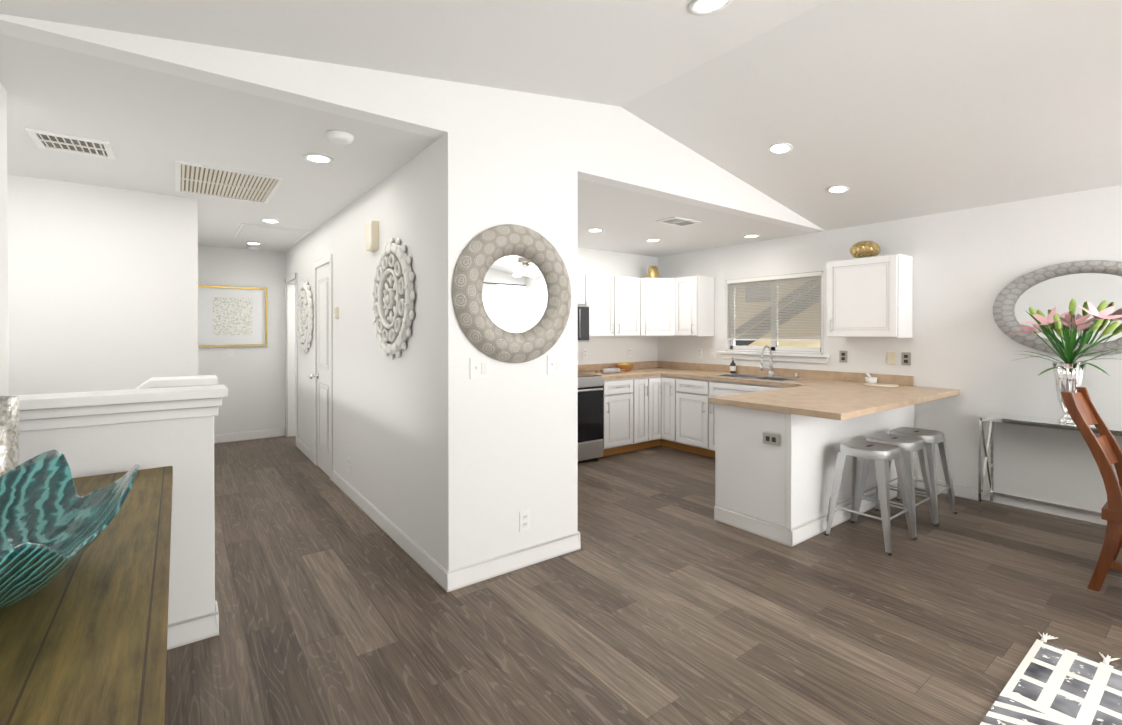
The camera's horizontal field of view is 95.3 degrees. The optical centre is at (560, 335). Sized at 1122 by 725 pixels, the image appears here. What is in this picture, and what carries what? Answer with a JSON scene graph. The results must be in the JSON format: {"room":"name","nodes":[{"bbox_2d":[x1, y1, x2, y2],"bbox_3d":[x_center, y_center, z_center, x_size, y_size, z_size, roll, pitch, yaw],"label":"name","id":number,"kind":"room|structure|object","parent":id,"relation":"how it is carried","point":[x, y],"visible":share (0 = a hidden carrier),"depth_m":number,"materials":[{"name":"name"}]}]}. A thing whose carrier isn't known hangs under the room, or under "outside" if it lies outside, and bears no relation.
{"room":"open-plan living room","nodes":[
{"label":"open-plan living room","id":0,"kind":"room"},
{"bbox_2d":[0,83,8,395],"bbox_3d":[-0.805,0.073,-0.548,0.750,2.620,6.460,0,0,-37],"label":"wall","id":1,"kind":"structure","parent":0,"point":[4,374],"depth_m":2.21,"materials":[{"name":"paint"}]},
{"bbox_2d":[7,174,197,395],"bbox_3d":[-4.308,0.104,4.731,1.480,2.490,2.770,0,0,-37],"label":"wall","id":2,"kind":"structure","parent":0,"point":[102,288],"depth_m":3.71,"materials":[{"name":"paint"}]},
{"bbox_2d":[11,379,227,623],"bbox_3d":[-2.205,0.805,1.931,1.580,1.125,0.220,0,0,-37],"label":"wall","id":3,"kind":"structure","parent":0,"point":[155,422],"depth_m":2.22,"materials":[{"name":"paint"}]},
{"bbox_2d":[167,604,218,649],"bbox_3d":[-1.844,1.312,2.118,0.717,0.108,0.020,0,0,-37],"label":"baseboard","id":4,"kind":"structure","parent":3,"relation":"attached to","point":[190,630],"depth_m":2.27,"materials":[{"name":"white wood"}]},
{"bbox_2d":[144,375,217,382],"bbox_3d":[-2.605,0.801,2.507,1.530,1.125,0.220,0,0,-37],"label":"wall","id":5,"kind":"structure","parent":0,"point":[179,379],"depth_m":2.81,"materials":[{"name":"paint"}]},
{"bbox_2d":[0,34,437,251],"bbox_3d":[-3.201,-1.147,4.097,2.740,0.120,5.100,0,0,-37],"label":"ceiling","id":6,"kind":"structure","parent":0,"point":[151,126],"depth_m":2.80,"materials":[{"name":"paint"}]},
{"bbox_2d":[25,128,114,158],"bbox_3d":[-2.743,-1.073,2.878,0.330,0.012,0.320,0,0,-37],"label":"ceiling vent","id":7,"kind":"object","parent":6,"relation":"in","point":[67,143],"visible":0.98,"depth_m":2.87,"materials":[{"name":"white metal"}]},
{"bbox_2d":[175,160,283,203],"bbox_3d":[-2.388,-1.078,3.663,0.600,0.012,0.830,0,0,-37],"label":"ceiling vent","id":8,"kind":"object","parent":6,"relation":"in","point":[201,179],"visible":1,"depth_m":3.61,"materials":[{"name":"white metal"}]},
{"bbox_2d":[246,246,258,249],"bbox_3d":[-3.829,-1.081,6.351,0.140,0.040,0.140,0,0,-37],"label":"smoke detector","id":9,"kind":"object","parent":6,"relation":"attached to","point":[252,247],"visible":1,"depth_m":6.30,"materials":[{"name":"white plastic"}]},
{"bbox_2d":[246,242,261,244],"bbox_3d":[-3.665,-1.095,6.099,0.170,0.006,0.170,0,0,-37],"label":"recessed light","id":10,"kind":"object","parent":6,"relation":"in","point":[252,243],"visible":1,"depth_m":6.09,"materials":[{"name":"white"}]},
{"bbox_2d":[260,219,280,222],"bbox_3d":[-2.763,-1.087,4.863,0.170,0.006,0.170,0,0,-37],"label":"recessed light","id":11,"kind":"object","parent":6,"relation":"in","point":[269,221],"visible":0.98,"depth_m":4.87,"materials":[{"name":"white"}]},
{"bbox_2d":[233,223,310,242],"bbox_3d":[-3.136,-1.090,5.527,0.620,0.012,0.910,0,0,-37],"label":"attic hatch","id":12,"kind":"object","parent":6,"relation":"attached to","point":[264,233],"visible":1,"depth_m":5.43,"materials":[{"name":"paint"}]},
{"bbox_2d":[303,154,333,163],"bbox_3d":[-1.477,-1.076,3.115,0.170,0.006,0.170,0,0,-37],"label":"recessed light","id":13,"kind":"object","parent":6,"relation":"in","point":[319,158],"visible":0.98,"depth_m":3.11,"materials":[{"name":"white"}]},
{"bbox_2d":[326,130,353,144],"bbox_3d":[-1.187,-1.058,2.745,0.140,0.040,0.140,0,0,-37],"label":"smoke detector","id":14,"kind":"object","parent":6,"relation":"attached to","point":[340,137],"visible":1,"depth_m":2.71,"materials":[{"name":"white plastic"}]},
{"bbox_2d":[198,245,285,434],"bbox_3d":[-4.062,0.092,6.571,1.160,2.490,0.120,0,0,-37],"label":"wall","id":15,"kind":"structure","parent":0,"point":[251,379],"depth_m":6.55,"materials":[{"name":"paint"}]},
{"bbox_2d":[227,348,233,356],"bbox_3d":[-4.150,0.218,6.422,0.072,0.116,0.014,0,0,-37],"label":"light switch","id":16,"kind":"object","parent":15,"relation":"attached to","point":[230,352],"visible":1,"depth_m":6.42,"materials":[{"name":"white plastic"}]},
{"bbox_2d":[198,285,266,346],"bbox_3d":[-4.137,-0.237,6.419,0.780,0.750,0.030,0,0,-37],"label":"framed picture","id":17,"kind":"object","parent":15,"relation":"attached to","point":[228,316],"visible":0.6,"depth_m":6.42,"materials":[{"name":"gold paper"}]},
{"bbox_2d":[286,139,438,562],"bbox_3d":[-2.117,0.103,4.843,0.120,2.490,4.980,0,0,-37],"label":"wall","id":18,"kind":"structure","parent":0,"point":[386,424],"depth_m":3.53,"materials":[{"name":"paint"}]},
{"bbox_2d":[285,273,297,446],"bbox_3d":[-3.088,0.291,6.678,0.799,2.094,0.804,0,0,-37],"label":"door frame","id":19,"kind":"structure","parent":18,"relation":"attached to","point":[291,375],"depth_m":6.72,"materials":[{"name":"white wood"}]},
{"bbox_2d":[296,280,313,353],"bbox_3d":[-2.861,-0.207,5.683,0.057,0.828,0.825,0,0,-37],"label":"medallion","id":20,"kind":"object","parent":18,"relation":"attached to","point":[304,315],"visible":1,"depth_m":5.58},
{"bbox_2d":[297,438,313,462],"bbox_3d":[-2.869,1.288,5.742,0.014,0.108,0.950,0,0,-37],"label":"baseboard","id":21,"kind":"structure","parent":18,"relation":"attached to","point":[301,446],"depth_m":5.71,"materials":[{"name":"white wood"}]},
{"bbox_2d":[309,254,332,480],"bbox_3d":[-2.360,0.296,5.024,0.121,2.102,0.740,0,0,-37],"label":"door","id":22,"kind":"structure","parent":18,"relation":"attached to","point":[322,376],"depth_m":5.02,"materials":[{"name":"white wood"}]},
{"bbox_2d":[334,307,338,318],"bbox_3d":[-2.019,-0.200,4.589,0.026,0.100,0.080,0,0,-37],"label":"thermostat","id":23,"kind":"object","parent":18,"relation":"attached to","point":[336,312],"visible":1,"depth_m":4.56,"materials":[{"name":"beige plastic"}]},
{"bbox_2d":[366,220,378,251],"bbox_3d":[-1.362,-0.714,3.685,0.056,0.200,0.150,0,0,-37],"label":"door chime","id":24,"kind":"object","parent":18,"relation":"attached to","point":[372,235],"visible":1,"depth_m":3.63,"materials":[{"name":"beige plastic"}]},
{"bbox_2d":[332,470,450,591],"bbox_3d":[-1.351,1.301,3.716,0.017,0.108,2.514,0,0,-37],"label":"baseboard","id":25,"kind":"structure","parent":18,"relation":"attached to","point":[419,555],"depth_m":3.29,"materials":[{"name":"white wood"}]},
{"bbox_2d":[371,238,415,359],"bbox_3d":[-1.127,-0.242,3.371,0.056,0.807,0.804,0,0,-37],"label":"medallion","id":26,"kind":"object","parent":18,"relation":"attached to","point":[393,295],"visible":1,"depth_m":3.30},
{"bbox_2d":[0,14,823,570],"bbox_3d":[0.140,-0.135,3.346,6.473,2.985,0.120,0,0,-37],"label":"wall","id":27,"kind":"structure","parent":0,"point":[508,442],"depth_m":2.89,"materials":[{"name":"paint"}]},
{"bbox_2d":[470,357,488,378],"bbox_3d":[-0.446,0.181,2.824,0.118,0.116,0.014,0,0,-37],"label":"light switch","id":28,"kind":"object","parent":27,"relation":"attached to","point":[479,368],"visible":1,"depth_m":2.82,"materials":[{"name":"white plastic"}]},
{"bbox_2d":[452,224,570,362],"bbox_3d":[-0.244,-0.239,2.943,0.800,0.800,0.062,0,0,-37],"label":"round wall mirror","id":29,"kind":"object","parent":27,"relation":"attached to","point":[511,292],"visible":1,"depth_m":2.92,"materials":[{"name":"silver metal"}]},
{"bbox_2d":[451,531,580,590],"bbox_3d":[-0.229,1.306,2.997,0.877,0.108,0.023,0,0,-37],"label":"baseboard","id":30,"kind":"structure","parent":27,"relation":"attached to","point":[474,573],"depth_m":2.95,"materials":[{"name":"white wood"}]},
{"bbox_2d":[519,509,529,531],"bbox_3d":[-0.212,1.090,3.009,0.072,0.116,0.008,0,0,-37],"label":"outlet","id":31,"kind":"object","parent":27,"relation":"attached to","point":[524,520],"visible":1,"depth_m":3.00,"materials":[{"name":"white plastic"}]},
{"bbox_2d":[547,355,562,374],"bbox_3d":[-0.034,0.179,3.133,0.118,0.116,0.014,0,0,-37],"label":"light switch","id":32,"kind":"object","parent":27,"relation":"attached to","point":[554,364],"visible":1,"depth_m":3.13,"materials":[{"name":"white plastic"}]},
{"bbox_2d":[0,0,827,105],"bbox_3d":[0.890,-1.353,0.288,3.018,0.588,5.780,0,0,-37],"label":"ceiling","id":33,"kind":"structure","parent":0,"point":[616,52],"depth_m":2.27,"materials":[{"name":"paint"}]},
{"bbox_2d":[689,0,732,15],"bbox_3d":[0.656,-1.453,2.237,0.189,0.035,0.190,0,0,-37],"label":"recessed light","id":34,"kind":"object","parent":33,"relation":"in","point":[701,7],"visible":1,"depth_m":2.26,"materials":[{"name":"white"}]},
{"bbox_2d":[578,247,657,364],"bbox_3d":[0.001,0.115,6.056,3.445,2.450,0.120,0,0,-37],"label":"wall","id":35,"kind":"structure","parent":0,"point":[607,349],"depth_m":6.50,"materials":[{"name":"paint"}]},
{"bbox_2d":[578,302,581,341],"bbox_3d":[-0.165,-0.132,5.594,0.603,0.410,0.412,0,0,-37],"label":"microwave","id":36,"kind":"object","parent":35,"relation":"attached to","point":[579,303],"depth_m":5.62,"materials":[{"name":"black metal"}]},
{"bbox_2d":[578,272,585,301],"bbox_3d":[-0.126,-0.527,5.669,0.758,0.360,0.336,0,0,-37],"label":"upper cabinet","id":37,"kind":"object","parent":35,"relation":"attached to","point":[581,276],"depth_m":5.73,"materials":[{"name":"white wood"}]},
{"bbox_2d":[583,349,587,357],"bbox_3d":[0.294,0.219,6.196,0.072,0.116,0.008,0,0,-37],"label":"outlet","id":38,"kind":"object","parent":35,"relation":"attached to","point":[585,353],"visible":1,"depth_m":6.19,"materials":[{"name":"white plastic"}]},
{"bbox_2d":[582,302,589,341],"bbox_3d":[0.138,-0.133,5.821,0.153,0.410,0.412,0,0,-37],"label":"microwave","id":39,"kind":"object","parent":35,"relation":"attached to","point":[585,305],"depth_m":5.67,"materials":[{"name":"black metal"}]},
{"bbox_2d":[586,273,653,335],"bbox_3d":[0.872,-0.351,6.267,1.550,0.720,0.578,0,0,-37],"label":"upper cabinet","id":40,"kind":"object","parent":35,"relation":"attached to","point":[619,305],"depth_m":6.09,"materials":[{"name":"white wood"}]},
{"bbox_2d":[646,266,659,277],"bbox_3d":[1.181,-0.802,6.573,0.176,0.175,0.176,0,0,-37],"label":"vase","id":41,"kind":"object","parent":40,"relation":"on","point":[652,272],"visible":0.73,"depth_m":6.51,"materials":[{"name":"gold metal"}]},
{"bbox_2d":[164,436,1121,724],"bbox_3d":[0.105,1.409,3.193,7.085,0.100,11.500,0,0,-37],"label":"floor","id":42,"kind":"structure","parent":0,"point":[662,596],"depth_m":2.49,"materials":[{"name":"brown wood"}]},
{"bbox_2d":[0,466,172,724],"bbox_3d":[-1.180,0.963,1.076,0.568,0.820,2.260,0,0,-37],"label":"side table","id":43,"kind":"object","parent":42,"relation":"on","point":[83,638],"visible":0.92,"depth_m":0.96,"materials":[{"name":"brown wood"}]},
{"bbox_2d":[0,396,19,476],"bbox_3d":[-1.973,0.382,1.778,0.124,0.330,0.124,0,0,-37],"label":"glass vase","id":44,"kind":"object","parent":43,"relation":"on","point":[9,437],"visible":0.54,"depth_m":1.77,"materials":[{"name":"silver metal"}]},
{"bbox_2d":[0,449,138,609],"bbox_3d":[-1.213,0.437,1.076,0.497,0.226,0.949,0,0,-37],"label":"glass bowl","id":45,"kind":"object","parent":43,"relation":"on","point":[53,524],"visible":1,"depth_m":1.28,"materials":[{"name":"teal glass"}]},
{"bbox_2d":[578,366,605,460],"bbox_3d":[-0.027,0.849,5.545,0.760,0.992,0.633,0,0,-37],"label":"base cabinet","id":46,"kind":"object","parent":42,"relation":"on","point":[591,384],"depth_m":5.43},
{"bbox_2d":[578,373,603,460],"bbox_3d":[-0.010,0.849,5.522,0.760,0.990,0.689,0,0,-37],"label":"stove","id":47,"kind":"object","parent":46,"relation":"in","point":[590,386],"depth_m":5.41,"materials":[{"name":"metal"}]},
{"bbox_2d":[578,363,633,455],"bbox_3d":[0.456,0.847,5.927,0.452,0.992,0.638,0,0,-37],"label":"base cabinet","id":48,"kind":"object","parent":42,"relation":"on","point":[619,386],"depth_m":5.71,"materials":[{"name":"white wood"}]},
{"bbox_2d":[595,368,624,373],"bbox_3d":[0.573,0.410,5.925,0.440,0.060,0.060,0,0,-37],"label":"rolling pin","id":49,"kind":"object","parent":48,"relation":"on","point":[609,370],"visible":1,"depth_m":5.89,"materials":[{"name":"grey stone"}]},
{"bbox_2d":[618,362,649,450],"bbox_3d":[0.733,0.846,6.134,0.240,0.992,0.638,0,0,-37],"label":"base cabinet","id":50,"kind":"object","parent":42,"relation":"on","point":[641,371],"depth_m":5.91,"materials":[{"name":"white wood"}]},
{"bbox_2d":[646,362,661,446],"bbox_3d":[0.922,0.845,6.275,0.231,0.992,0.638,0,0,-37],"label":"base cabinet","id":51,"kind":"object","parent":42,"relation":"on","point":[655,367],"depth_m":6.05,"materials":[{"name":"white wood"}]},
{"bbox_2d":[615,363,634,370],"bbox_3d":[0.783,0.388,6.295,0.250,0.100,0.250,0,0,-37],"label":"fruit bowl","id":52,"kind":"object","parent":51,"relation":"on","point":[627,367],"visible":1,"depth_m":6.21,"materials":[{"name":"brown wood"}]},
{"bbox_2d":[662,362,681,447],"bbox_3d":[1.506,0.845,6.193,0.638,0.992,0.231,0,0,-37],"label":"base cabinet","id":53,"kind":"object","parent":42,"relation":"on","point":[667,367],"depth_m":6.02,"materials":[{"name":"white wood"}]},
{"bbox_2d":[674,362,737,455],"bbox_3d":[1.713,0.847,5.916,0.638,0.992,0.460,0,0,-37],"label":"base cabinet","id":54,"kind":"object","parent":42,"relation":"on","point":[689,378],"depth_m":5.78,"materials":[{"name":"white wood"}]},
{"bbox_2d":[730,360,735,373],"bbox_3d":[1.997,0.348,5.942,0.065,0.184,0.065,0,0,-37],"label":"soap bottle","id":55,"kind":"object","parent":54,"relation":"on","point":[732,367],"visible":0.98,"depth_m":5.92,"materials":[{"name":"grey plastic"}]},
{"bbox_2d":[706,366,804,477],"bbox_3d":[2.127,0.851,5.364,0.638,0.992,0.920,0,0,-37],"label":"base cabinet","id":56,"kind":"object","parent":42,"relation":"on","point":[725,418],"depth_m":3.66,"materials":[{"name":"white wood"}]},
{"bbox_2d":[712,373,805,381],"bbox_3d":[2.073,0.536,5.400,0.450,0.197,0.822,0,0,-37],"label":"sink","id":57,"kind":"object","parent":56,"relation":"in","point":[771,377],"depth_m":5.40,"materials":[{"name":"metal"}]},
{"bbox_2d":[763,432,778,445],"bbox_3d":[1.392,0.688,3.390,0.008,0.072,0.116,0,0,-37],"label":"outlet","id":58,"kind":"object","parent":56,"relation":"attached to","point":[770,439],"visible":1,"depth_m":3.38,"materials":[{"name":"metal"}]},
{"bbox_2d":[760,345,797,377],"bbox_3d":[2.246,0.271,5.348,0.223,0.333,0.381,0,0,-37],"label":"faucet","id":59,"kind":"object","parent":56,"relation":"on","point":[771,373],"depth_m":5.45,"materials":[{"name":"metal"}]},
{"bbox_2d":[786,370,853,489],"bbox_3d":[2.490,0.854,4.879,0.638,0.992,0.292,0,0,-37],"label":"base cabinet","id":60,"kind":"object","parent":42,"relation":"on","point":[819,403],"depth_m":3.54,"materials":[{"name":"white wood"}]},
{"bbox_2d":[865,372,876,382],"bbox_3d":[2.875,0.394,4.738,0.100,0.107,0.100,0,0,-37],"label":"mortar","id":61,"kind":"object","parent":60,"relation":"on","point":[869,379],"visible":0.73,"depth_m":4.72,"materials":[{"name":"white ceramic"}]},
{"bbox_2d":[863,383,897,386],"bbox_3d":[2.849,0.442,4.557,0.270,0.014,0.270,0,0,-37],"label":"trivet","id":62,"kind":"object","parent":60,"relation":"on","point":[880,385],"visible":1,"depth_m":4.54,"materials":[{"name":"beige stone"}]},
{"bbox_2d":[824,440,915,555],"bbox_3d":[2.074,1.047,3.436,0.414,0.620,0.414,0,0,-37],"label":"stool","id":63,"kind":"object","parent":42,"relation":"on","point":[881,455],"visible":1,"depth_m":3.40,"materials":[{"name":"metal"}]},
{"bbox_2d":[854,433,937,539],"bbox_3d":[2.402,1.046,3.682,0.414,0.620,0.414,0,0,-37],"label":"stool","id":64,"kind":"object","parent":42,"relation":"on","point":[908,445],"visible":0.71,"depth_m":3.63,"materials":[{"name":"metal"}]},
{"bbox_2d":[889,427,957,525],"bbox_3d":[2.730,1.044,3.928,0.414,0.620,0.414,0,0,-37],"label":"stool","id":65,"kind":"object","parent":42,"relation":"on","point":[931,438],"visible":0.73,"depth_m":3.87,"materials":[{"name":"metal"}]},
{"bbox_2d":[978,412,1121,527],"bbox_3d":[3.748,0.987,3.416,0.325,0.740,1.450,0,0,-37],"label":"console table","id":66,"kind":"object","parent":42,"relation":"on","point":[993,417],"visible":0.96,"depth_m":3.83,"materials":[{"name":"silver metal"}]},
{"bbox_2d":[1008,299,1121,423],"bbox_3d":[3.497,0.180,3.483,0.603,0.872,0.765,0,0,-37],"label":"vase","id":67,"kind":"object","parent":66,"relation":"on","point":[1069,374],"visible":0.96,"depth_m":3.57,"materials":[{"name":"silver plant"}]},
{"bbox_2d":[980,632,1121,724],"bbox_3d":[2.046,1.366,0.725,2.230,0.021,2.424,0,0,-37],"label":"living room rug","id":68,"kind":"object","parent":42,"relation":"on","point":[1048,684],"visible":1,"depth_m":1.94,"materials":[{"name":"white fabric"}]},
{"bbox_2d":[1061,387,1121,591],"bbox_3d":[3.128,0.837,2.724,0.464,1.050,0.638,0,0,-37],"label":"dining chair","id":69,"kind":"object","parent":42,"relation":"on","point":[1105,450],"visible":1,"depth_m":2.72,"materials":[{"name":"brown wood"}]},
{"bbox_2d":[654,278,673,335],"bbox_3d":[1.192,-0.351,6.300,0.351,0.703,0.269,0,0,-37],"label":"upper cabinet","id":70,"kind":"object","parent":0,"relation":"attached to","point":[663,287],"depth_m":6.29,"materials":[{"name":"white wood"}]},
{"bbox_2d":[578,179,811,256],"bbox_3d":[-0.075,-1.117,5.616,4.085,0.120,3.780,0,0,-37],"label":"ceiling","id":71,"kind":"structure","parent":0,"point":[625,219],"depth_m":4.94,"materials":[{"name":"paint"}]},
{"bbox_2d":[587,228,603,231],"bbox_3d":[0.343,-1.049,5.105,0.170,0.006,0.170,0,0,-37],"label":"recessed light","id":72,"kind":"object","parent":71,"relation":"in","point":[595,230],"visible":0.98,"depth_m":5.11,"materials":[{"name":"white"}]},
{"bbox_2d":[646,239,660,241],"bbox_3d":[1.023,-1.052,5.665,0.170,0.006,0.170,0,0,-37],"label":"recessed light","id":73,"kind":"object","parent":71,"relation":"in","point":[653,240],"visible":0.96,"depth_m":5.67,"materials":[{"name":"white"}]},
{"bbox_2d":[656,216,700,226],"bbox_3d":[1.082,-1.045,4.703,0.360,0.012,0.230,0,0,-37],"label":"ceiling vent","id":74,"kind":"object","parent":71,"relation":"in","point":[678,221],"visible":1,"depth_m":4.69,"materials":[{"name":"white"}]},
{"bbox_2d":[743,235,759,237],"bbox_3d":[2.017,-1.051,5.423,0.170,0.006,0.170,0,0,-37],"label":"recessed light","id":75,"kind":"object","parent":71,"relation":"in","point":[750,236],"visible":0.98,"depth_m":5.43,"materials":[{"name":"white"}]},
{"bbox_2d":[620,0,1121,230],"bbox_3d":[3.280,-1.336,2.081,2.957,0.646,5.780,0,0,-37],"label":"ceiling","id":76,"kind":"structure","parent":0,"point":[887,110],"depth_m":3.06,"materials":[{"name":"paint"}]},
{"bbox_2d":[768,143,792,154],"bbox_3d":[1.585,-1.350,3.696,0.168,0.036,0.170,0,0,-37],"label":"recessed light","id":77,"kind":"object","parent":76,"relation":"in","point":[780,148],"visible":1,"depth_m":3.69,"materials":[{"name":"white"}]},
{"bbox_2d":[826,185,849,193],"bbox_3d":[2.279,-1.200,4.205,0.168,0.036,0.170,0,0,-37],"label":"recessed light","id":78,"kind":"object","parent":76,"relation":"in","point":[837,189],"visible":0.98,"depth_m":4.20,"materials":[{"name":"white"}]},
{"bbox_2d":[658,185,1121,510],"bbox_3d":[3.722,0.044,3.865,0.120,2.620,8.090,0,0,-37],"label":"wall","id":79,"kind":"structure","parent":0,"point":[970,265],"depth_m":4.20,"materials":[{"name":"paint"}]},
{"bbox_2d":[674,275,713,335],"bbox_3d":[1.633,-0.351,6.263,0.336,0.720,0.337,0,0,-37],"label":"upper cabinet","id":80,"kind":"object","parent":79,"relation":"attached to","point":[693,295],"depth_m":6.14,"materials":[{"name":"white wood"}]},
{"bbox_2d":[697,348,701,357],"bbox_3d":[1.736,0.218,6.407,0.008,0.116,0.072,0,0,-37],"label":"light switch","id":81,"kind":"object","parent":79,"relation":"attached to","point":[699,352],"visible":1,"depth_m":6.40,"materials":[{"name":"white plastic"}]},
{"bbox_2d":[710,349,714,357],"bbox_3d":[1.847,0.219,6.254,0.014,0.116,0.072,0,0,-37],"label":"light switch","id":82,"kind":"object","parent":79,"relation":"attached to","point":[712,353],"visible":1,"depth_m":6.25,"materials":[{"name":"white plastic"}]},
{"bbox_2d":[719,271,829,362],"bbox_3d":[2.342,-0.191,5.666,0.165,0.938,1.290,0,0,-37],"label":"kitchen window","id":83,"kind":"structure","parent":79,"relation":"in","point":[781,316],"depth_m":5.61,"materials":[{"name":"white glass"}]},
{"bbox_2d":[839,351,846,362],"bbox_3d":[2.773,0.207,5.023,0.008,0.116,0.072,0,0,-37],"label":"outlet","id":84,"kind":"object","parent":79,"relation":"attached to","point":[842,356],"visible":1,"depth_m":5.02,"materials":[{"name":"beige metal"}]},
{"bbox_2d":[827,254,912,337],"bbox_3d":[2.815,-0.341,4.687,0.336,0.720,0.600,0,0,-37],"label":"upper cabinet","id":85,"kind":"object","parent":79,"relation":"attached to","point":[868,297],"depth_m":4.53,"materials":[{"name":"white wood"}]},
{"bbox_2d":[849,241,880,257],"bbox_3d":[2.801,-0.787,4.713,0.249,0.169,0.249,0,0,-37],"label":"vase","id":86,"kind":"object","parent":85,"relation":"on","point":[861,249],"visible":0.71,"depth_m":4.63,"materials":[{"name":"gold metal"}]},
{"bbox_2d":[887,352,895,364],"bbox_3d":[3.026,0.209,4.688,0.006,0.116,0.072,0,0,-37],"label":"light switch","id":87,"kind":"object","parent":79,"relation":"attached to","point":[891,358],"visible":1,"depth_m":4.68,"materials":[{"name":"beige plastic"}]},
{"bbox_2d":[901,352,910,364],"bbox_3d":[3.098,0.210,4.591,0.008,0.116,0.072,0,0,-37],"label":"outlet","id":88,"kind":"object","parent":79,"relation":"attached to","point":[905,358],"visible":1,"depth_m":4.59,"materials":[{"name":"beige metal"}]},
{"bbox_2d":[917,476,1106,524],"bbox_3d":[4.587,1.309,2.609,0.014,0.108,4.790,0,0,-37],"label":"baseboard","id":89,"kind":"structure","parent":79,"relation":"attached to","point":[963,491],"depth_m":3.97,"materials":[{"name":"white wood"}]},
{"bbox_2d":[993,260,1121,355],"bbox_3d":[3.742,-0.194,3.684,0.062,0.690,1.000,0,0,-37],"label":"wall mirror","id":90,"kind":"object","parent":79,"relation":"attached to","point":[1048,289],"visible":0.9,"depth_m":3.76,"materials":[{"name":"silver metal"}]}
]}

